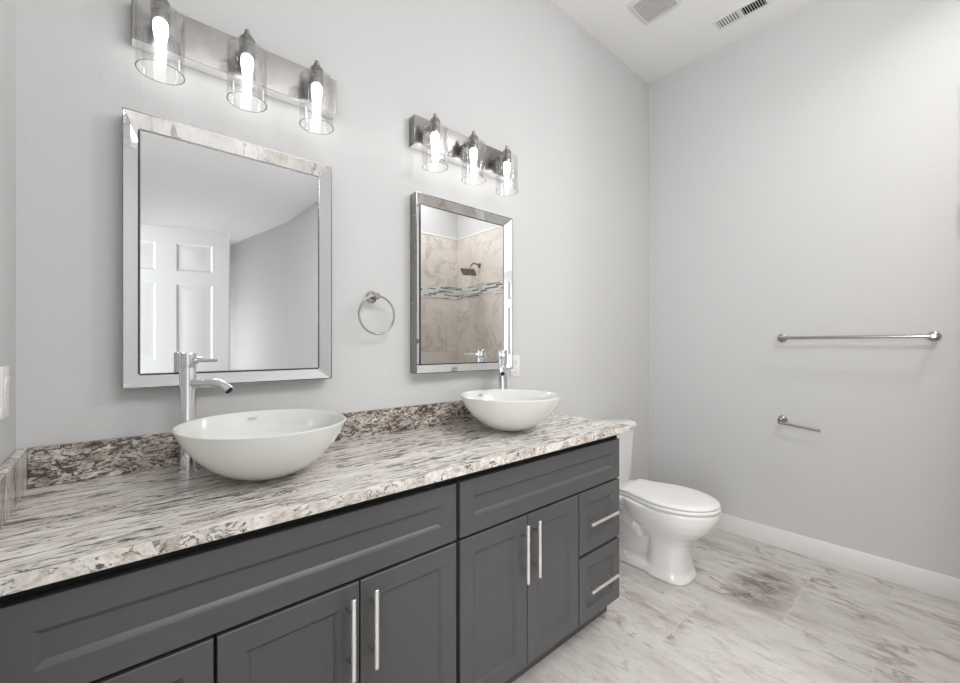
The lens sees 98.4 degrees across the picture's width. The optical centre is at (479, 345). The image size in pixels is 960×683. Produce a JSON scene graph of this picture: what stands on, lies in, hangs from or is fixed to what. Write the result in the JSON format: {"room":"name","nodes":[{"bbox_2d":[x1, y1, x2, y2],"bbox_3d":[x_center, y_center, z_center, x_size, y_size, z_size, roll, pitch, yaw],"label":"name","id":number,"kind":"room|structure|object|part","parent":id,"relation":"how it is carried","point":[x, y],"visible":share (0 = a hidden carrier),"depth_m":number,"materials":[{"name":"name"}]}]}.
{"room":"bathroom","nodes":[
{"label":"bathroom","id":0,"kind":"room"},
{"bbox_2d":[0,0,15,465],"bbox_3d":[1.437,-0.388,-2.024,0.100,3.285,8.060,0,0,-41],"label":"wall","id":1,"kind":"structure","parent":0,"point":[7,7],"depth_m":0.98,"materials":[{"name":"white paint"}]},
{"bbox_2d":[0,366,10,419],"bbox_3d":[-1.063,0.103,0.928,0.010,0.116,0.072,0,0,-41],"label":"light switch","id":2,"kind":"object","parent":1,"relation":"attached to","point":[4,370],"visible":1,"depth_m":0.92,"materials":[{"name":"white plastic"}]},
{"bbox_2d":[16,0,648,480],"bbox_3d":[0.035,-0.388,2.166,3.494,3.285,0.100,0,0,-41],"label":"wall","id":3,"kind":"structure","parent":0,"point":[572,117],"depth_m":1.69,"materials":[{"name":"white paint"}]},
{"bbox_2d":[122,107,331,388],"bbox_3d":[-0.783,-0.270,1.351,0.584,0.778,0.052,0,0,-41],"label":"wall mirror","id":4,"kind":"object","parent":3,"relation":"attached to","point":[227,242],"visible":1,"depth_m":1.31,"materials":[{"name":"silver metal"}]},
{"bbox_2d":[131,0,335,134],"bbox_3d":[-0.730,-0.875,1.323,0.585,0.231,0.164,0,0,-41],"label":"vanity light","id":5,"kind":"object","parent":3,"relation":"attached to","point":[165,33],"visible":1,"depth_m":1.29,"materials":[{"name":"silver metal"}]},
{"bbox_2d":[135,0,184,84],"bbox_3d":[-0.892,-0.873,1.156,0.111,0.228,0.126,0,0,-41],"label":"shade","id":6,"kind":"object","parent":5,"relation":"attached to","point":[161,29],"depth_m":1.17,"materials":[{"name":"clear glass"}]},
{"bbox_2d":[226,29,266,112],"bbox_3d":[-0.731,-0.873,1.296,0.111,0.228,0.126,0,0,-41],"label":"shade","id":7,"kind":"object","parent":5,"relation":"attached to","point":[246,63],"depth_m":1.32,"materials":[{"name":"clear glass"}]},
{"bbox_2d":[299,60,333,134],"bbox_3d":[-0.569,-0.873,1.437,0.111,0.228,0.126,0,0,-41],"label":"shade","id":8,"kind":"object","parent":5,"relation":"attached to","point":[314,87],"depth_m":1.46,"materials":[{"name":"clear glass"}]},
{"bbox_2d":[27,400,476,488],"bbox_3d":[-0.419,0.311,1.690,1.939,0.102,0.020,0,0,-41],"label":"backsplash","id":9,"kind":"structure","parent":3,"relation":"attached to","point":[49,465],"depth_m":1.19,"materials":[{"name":"stone"}]},
{"bbox_2d":[358,291,394,334],"bbox_3d":[-0.423,-0.133,1.660,0.160,0.178,0.062,0,0,-41],"label":"towel ring","id":10,"kind":"object","parent":3,"relation":"attached to","point":[371,297],"visible":1,"depth_m":1.65,"materials":[{"name":"silver metal"}]},
{"bbox_3d":[-0.423,-0.198,1.660,0.048,0.048,0.062,0,0,-41],"label":"post","id":11,"kind":"part","parent":10,"relation":"part of","materials":[{"name":"silver metal"}]},
{"bbox_2d":[410,191,512,373],"bbox_3d":[-0.068,-0.270,1.974,0.584,0.778,0.052,0,0,-41],"label":"wall mirror","id":12,"kind":"object","parent":3,"relation":"attached to","point":[461,256],"visible":0.94,"depth_m":1.95,"materials":[{"name":"silver metal"}]},
{"bbox_3d":[-0.070,-0.270,1.977,0.504,0.698,0.002,0,0,-41],"label":"glass","id":13,"kind":"part","parent":12,"relation":"part of","materials":[{"name":"white mirror"}]},
{"bbox_2d":[409,113,517,195],"bbox_3d":[-0.034,-0.875,1.930,0.585,0.231,0.164,0,0,-41],"label":"vanity light","id":14,"kind":"object","parent":3,"relation":"attached to","point":[426,136],"visible":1,"depth_m":1.89,"materials":[{"name":"silver metal"}]},
{"bbox_2d":[422,113,447,172],"bbox_3d":[-0.195,-0.873,1.763,0.111,0.228,0.126,0,0,-41],"label":"shade","id":15,"kind":"object","parent":14,"relation":"attached to","point":[430,129],"depth_m":1.75,"materials":[{"name":"clear glass"}]},
{"bbox_2d":[462,130,485,184],"bbox_3d":[-0.034,-0.873,1.903,0.111,0.228,0.126,0,0,-41],"label":"shade","id":16,"kind":"object","parent":14,"relation":"attached to","point":[469,144],"depth_m":1.89,"materials":[{"name":"clear glass"}]},
{"bbox_2d":[496,145,517,195],"bbox_3d":[0.127,-0.873,2.044,0.111,0.228,0.126,0,0,-41],"label":"shade","id":17,"kind":"object","parent":14,"relation":"attached to","point":[503,159],"depth_m":2.03,"materials":[{"name":"clear glass"}]},
{"bbox_2d":[510,355,519,376],"bbox_3d":[0.189,0.108,2.228,0.072,0.116,0.009,0,0,-41],"label":"power outlet","id":18,"kind":"object","parent":3,"relation":"attached to","point":[515,372],"visible":0.96,"depth_m":2.23,"materials":[{"name":"white plastic"}]},
{"bbox_2d":[551,0,817,83],"bbox_3d":[2.300,-2.080,-1.272,4.597,0.100,8.260,0,0,-41],"label":"ceiling","id":19,"kind":"structure","parent":0,"point":[686,34],"depth_m":2.65,"materials":[{"name":"white paint"}]},
{"bbox_2d":[628,0,682,24],"bbox_3d":[1.038,-2.026,2.456,0.240,0.009,0.240,0,0,-41],"label":"exhaust fan","id":20,"kind":"object","parent":19,"relation":"attached to","point":[647,12],"visible":1,"depth_m":2.48,"materials":[{"name":"white plastic"}]},
{"bbox_2d":[713,0,770,30],"bbox_3d":[1.589,-2.027,2.521,0.102,0.006,0.280,0,0,-41],"label":"ceiling vent","id":21,"kind":"object","parent":19,"relation":"in","point":[752,6],"visible":1,"depth_m":2.52,"materials":[{"name":"white metal"}]},
{"bbox_2d":[512,528,959,682],"bbox_3d":[2.300,1.305,-1.272,4.597,0.100,8.260,0,0,-41],"label":"floor","id":22,"kind":"structure","parent":0,"point":[752,611],"depth_m":1.84,"materials":[{"name":"tile"}]},
{"bbox_2d":[0,478,455,682],"bbox_3d":[-0.606,0.825,1.148,0.986,0.860,0.585,0,0,-41],"label":"vanity cabinet","id":23,"kind":"object","parent":22,"relation":"on","point":[365,591],"visible":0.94,"depth_m":0.94,"materials":[{"name":"black wood"}]},
{"bbox_3d":[-0.675,0.736,0.764,0.310,0.257,0.019,0,0,-41],"label":"drawer","id":24,"kind":"part","parent":23,"relation":"part of","materials":[{"name":"grey wood"}]},
{"bbox_3d":[-0.436,0.878,0.973,0.313,0.541,0.019,0,0,-41],"label":"door","id":25,"kind":"part","parent":23,"relation":"part of","materials":[{"name":"grey wood"}]},
{"bbox_2d":[0,400,629,596],"bbox_3d":[-0.242,0.327,1.474,1.962,0.133,0.579,0,0,-41],"label":"countertop","id":26,"kind":"structure","parent":23,"relation":"on","point":[68,510],"depth_m":1.06,"materials":[{"name":"stone"}]},
{"bbox_2d":[176,353,232,473],"bbox_3d":[-0.790,0.191,1.191,0.160,0.341,0.054,0,0,4],"label":"faucet","id":27,"kind":"object","parent":26,"relation":"on","point":[188,383],"visible":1,"depth_m":1.18,"materials":[{"name":"silver metal"}]},
{"bbox_3d":[-0.794,0.042,1.192,0.074,0.017,0.017,0,0,4],"label":"lever","id":28,"kind":"part","parent":27,"relation":"part of","materials":[{"name":"silver metal"}]},
{"bbox_3d":[-0.769,0.116,1.190,0.118,0.044,0.027,0,0,4],"label":"spout","id":29,"kind":"part","parent":27,"relation":"part of","materials":[{"name":"silver metal"}]},
{"bbox_2d":[172,409,345,480],"bbox_3d":[-0.596,0.285,1.154,0.422,0.152,0.446,0,0,-41],"label":"vessel sink","id":30,"kind":"object","parent":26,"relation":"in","point":[263,444],"visible":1,"depth_m":1.05,"materials":[{"name":"white ceramic"}]},
{"bbox_2d":[499,350,506,388],"bbox_3d":[0.109,0.191,1.976,0.054,0.341,0.160,0,0,4],"label":"faucet","id":31,"kind":"object","parent":26,"relation":"on","point":[502,353],"visible":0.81,"depth_m":2.01,"materials":[{"name":"silver metal"}]},
{"bbox_3d":[0.107,0.116,1.955,0.027,0.044,0.118,0,0,4],"label":"spout","id":32,"kind":"part","parent":31,"relation":"part of","materials":[{"name":"silver metal"}]},
{"bbox_2d":[460,389,560,430],"bbox_3d":[0.129,0.285,1.786,0.422,0.152,0.446,0,0,-41],"label":"vessel sink","id":33,"kind":"object","parent":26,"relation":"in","point":[499,409],"visible":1,"depth_m":1.65,"materials":[{"name":"white ceramic"}]},
{"bbox_3d":[-0.321,0.728,1.034,0.013,0.204,0.039,0,0,-41],"label":"handle","id":34,"kind":"part","parent":23,"relation":"part of","materials":[{"name":"silver metal"}]},
{"bbox_3d":[-0.275,0.728,1.075,0.013,0.204,0.039,0,0,-41],"label":"handle","id":35,"kind":"part","parent":23,"relation":"part of","materials":[{"name":"silver metal"}]},
{"bbox_3d":[-0.197,0.878,1.181,0.313,0.541,0.019,0,0,-41],"label":"door","id":36,"kind":"part","parent":23,"relation":"part of","materials":[{"name":"grey wood"}]},
{"bbox_2d":[454,435,619,682],"bbox_3d":[0.124,0.825,1.785,0.947,0.860,0.585,0,0,-41],"label":"vanity cabinet","id":37,"kind":"object","parent":22,"relation":"on","point":[537,541],"visible":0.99,"depth_m":1.51,"materials":[{"name":"black wood"}]},
{"bbox_3d":[0.048,0.878,1.394,0.306,0.541,0.019,0,0,-41],"label":"door","id":38,"kind":"part","parent":37,"relation":"part of","materials":[{"name":"grey wood"}]},
{"bbox_3d":[0.160,0.728,1.453,0.013,0.204,0.039,0,0,-41],"label":"handle","id":39,"kind":"part","parent":37,"relation":"part of","materials":[{"name":"silver metal"}]},
{"bbox_3d":[0.206,0.728,1.494,0.013,0.204,0.039,0,0,-41],"label":"handle","id":40,"kind":"part","parent":37,"relation":"part of","materials":[{"name":"silver metal"}]},
{"bbox_3d":[0.281,0.878,1.598,0.306,0.541,0.019,0,0,-41],"label":"door","id":41,"kind":"part","parent":37,"relation":"part of","materials":[{"name":"grey wood"}]},
{"bbox_3d":[0.517,0.736,1.803,0.307,0.257,0.019,0,0,-41],"label":"drawer","id":42,"kind":"part","parent":37,"relation":"part of","materials":[{"name":"grey wood"}]},
{"bbox_3d":[0.517,1.014,1.803,0.307,0.273,0.019,0,0,-41],"label":"drawer","id":43,"kind":"part","parent":37,"relation":"part of","materials":[{"name":"grey wood"}]},
{"bbox_3d":[0.527,1.014,1.774,0.204,0.013,0.039,0,0,-41],"label":"handle","id":44,"kind":"part","parent":37,"relation":"part of","materials":[{"name":"silver metal"}]},
{"bbox_3d":[0.527,0.736,1.774,0.204,0.013,0.039,0,0,-41],"label":"handle","id":45,"kind":"part","parent":37,"relation":"part of","materials":[{"name":"silver metal"}]},
{"bbox_2d":[596,417,720,585],"bbox_3d":[0.967,0.868,2.396,0.466,0.775,0.766,0,0,-41],"label":"toilet","id":46,"kind":"object","parent":22,"relation":"on","point":[659,522],"visible":0.75,"depth_m":2.23,"materials":[{"name":"white ceramic"}]},
{"bbox_3d":[0.786,0.503,2.603,0.466,0.047,0.217,0,0,-41],"label":"tank lid","id":47,"kind":"part","parent":46,"relation":"part of","materials":[{"name":"white ceramic"}]},
{"bbox_3d":[0.784,0.692,2.605,0.432,0.327,0.193,0,0,-41],"label":"tank","id":48,"kind":"part","parent":46,"relation":"part of","materials":[{"name":"white ceramic"}]},
{"bbox_3d":[0.968,1.056,2.394,0.368,0.398,0.752,0,0,-41],"label":"bowl","id":49,"kind":"part","parent":46,"relation":"part of","materials":[{"name":"white ceramic"}]},
{"bbox_3d":[1.054,0.824,2.296,0.368,0.021,0.494,0,0,-41],"label":"lid","id":50,"kind":"part","parent":46,"relation":"part of","materials":[{"name":"white plastic"}]},
{"bbox_3d":[1.054,0.847,2.295,0.374,0.018,0.499,0,0,-41],"label":"seat","id":51,"kind":"part","parent":46,"relation":"part of","materials":[{"name":"white plastic"}]},
{"bbox_2d":[649,0,959,578],"bbox_3d":[2.188,-0.388,2.279,0.100,3.285,2.560,0,0,-41],"label":"wall","id":52,"kind":"structure","parent":0,"point":[804,170],"depth_m":2.44,"materials":[{"name":"white paint"}]},
{"bbox_2d":[777,415,820,432],"bbox_3d":[1.900,0.462,2.471,0.083,0.068,0.219,0,0,-41],"label":"toilet paper holder","id":53,"kind":"object","parent":52,"relation":"attached to","point":[782,419],"visible":1,"depth_m":2.48,"materials":[{"name":"silver metal"}]},
{"bbox_3d":[1.847,0.452,2.539,0.073,0.048,0.048,0,0,-41],"label":"post","id":54,"kind":"part","parent":53,"relation":"part of","materials":[{"name":"silver metal"}]},
{"bbox_3d":[1.881,0.477,2.446,0.018,0.037,0.206,0,0,-40],"label":"arm","id":55,"kind":"part","parent":53,"relation":"part of","materials":[{"name":"silver metal"}]},
{"bbox_2d":[715,513,959,603],"bbox_3d":[1.828,1.196,2.606,0.014,0.118,1.566,0,0,-41],"label":"baseboard","id":56,"kind":"structure","parent":52,"relation":"attached to","point":[943,586],"depth_m":2.32,"materials":[{"name":"white wood"}]},
{"bbox_2d":[777,331,941,341],"bbox_3d":[2.054,-0.049,2.302,0.073,0.050,0.684,0,0,-41],"label":"towel bar","id":57,"kind":"object","parent":52,"relation":"attached to","point":[932,336],"visible":1,"depth_m":2.23,"materials":[{"name":"silver metal"}]},
{"bbox_3d":[1.845,-0.049,2.541,0.073,0.050,0.050,0,0,-41],"label":"post","id":58,"kind":"part","parent":57,"relation":"part of","materials":[{"name":"silver metal"}]},
{"bbox_3d":[2.262,-0.049,2.063,0.073,0.050,0.050,0,0,-41],"label":"post","id":59,"kind":"part","parent":57,"relation":"part of","materials":[{"name":"silver metal"}]}
]}

